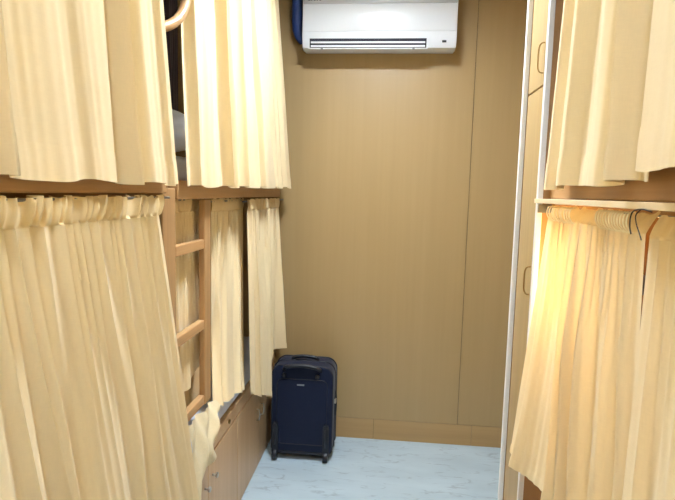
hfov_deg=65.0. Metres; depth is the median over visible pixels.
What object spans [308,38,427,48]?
outlet
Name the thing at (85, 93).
curtain
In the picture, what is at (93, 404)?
curtain
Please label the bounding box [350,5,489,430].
wall
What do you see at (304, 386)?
suitcase
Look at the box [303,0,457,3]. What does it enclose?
grille
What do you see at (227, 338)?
curtain
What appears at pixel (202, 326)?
ladder
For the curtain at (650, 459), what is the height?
0.818 m
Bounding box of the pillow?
[172,109,185,151]
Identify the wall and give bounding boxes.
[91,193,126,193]
[127,0,275,336]
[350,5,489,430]
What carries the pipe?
attached to the wall at (478, 5)
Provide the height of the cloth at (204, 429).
0.330 m
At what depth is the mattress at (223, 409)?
2.39 m
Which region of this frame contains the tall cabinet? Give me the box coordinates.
[497,0,659,499]
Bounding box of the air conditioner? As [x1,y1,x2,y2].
[302,0,457,53]
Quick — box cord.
[629,209,652,239]
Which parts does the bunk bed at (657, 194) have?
rail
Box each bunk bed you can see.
[0,0,190,329]
[166,180,279,499]
[534,167,674,215]
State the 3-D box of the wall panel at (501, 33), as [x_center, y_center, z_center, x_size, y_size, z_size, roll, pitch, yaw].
[1.161,-0.273,2.911,0.862,2.626,0.006,2,6,5]
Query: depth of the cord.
0.78 m
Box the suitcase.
[271,354,336,462]
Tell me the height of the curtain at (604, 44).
1.212 m
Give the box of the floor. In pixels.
[241,437,500,499]
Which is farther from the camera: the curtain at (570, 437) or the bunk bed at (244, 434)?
the bunk bed at (244, 434)
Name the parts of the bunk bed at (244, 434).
cabinet door, cabinet door, rail, bed rail, cabinet door, cabinet door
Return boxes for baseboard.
[336,417,501,447]
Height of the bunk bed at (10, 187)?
2.600 m
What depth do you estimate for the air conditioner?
2.76 m
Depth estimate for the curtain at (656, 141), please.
0.69 m
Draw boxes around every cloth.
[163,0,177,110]
[189,400,219,499]
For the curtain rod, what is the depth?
0.98 m
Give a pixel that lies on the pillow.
(178, 117)
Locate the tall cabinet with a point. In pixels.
(544, 17)
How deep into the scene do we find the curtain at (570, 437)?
1.02 m
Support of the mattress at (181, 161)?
on the bunk bed at (244, 434)
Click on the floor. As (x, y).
(355, 468)
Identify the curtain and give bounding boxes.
[0,0,177,185]
[0,194,198,499]
[175,199,198,390]
[180,0,290,188]
[211,198,244,405]
[247,198,286,397]
[508,205,660,499]
[544,0,653,189]
[622,215,674,499]
[635,0,674,171]
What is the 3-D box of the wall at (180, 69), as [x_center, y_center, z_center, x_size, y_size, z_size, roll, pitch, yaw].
[-0.801,-0.342,3.098,0.896,2.626,0.006,2,6,5]
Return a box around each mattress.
[176,156,186,180]
[188,336,249,452]
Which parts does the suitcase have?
telescopic handle, carry handle, handle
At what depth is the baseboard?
3.12 m
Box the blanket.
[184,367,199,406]
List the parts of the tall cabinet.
panel, door, handle, door, handle, bracket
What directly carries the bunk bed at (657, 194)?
on the floor
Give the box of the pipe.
[292,0,302,44]
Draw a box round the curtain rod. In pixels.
[6,196,169,201]
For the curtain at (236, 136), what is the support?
hanging from the bunk bed at (10, 187)
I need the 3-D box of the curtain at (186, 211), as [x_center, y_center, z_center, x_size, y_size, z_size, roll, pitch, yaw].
[-0.507,0.150,1.829,0.031,0.667,0.330,2,6,5]
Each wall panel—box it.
[274,0,478,423]
[457,0,527,426]
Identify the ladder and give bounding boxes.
[176,199,210,421]
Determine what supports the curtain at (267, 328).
hanging from the curtain rod
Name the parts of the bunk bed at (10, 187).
panel, rail, post, grab rail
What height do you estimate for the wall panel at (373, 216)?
2.626 m

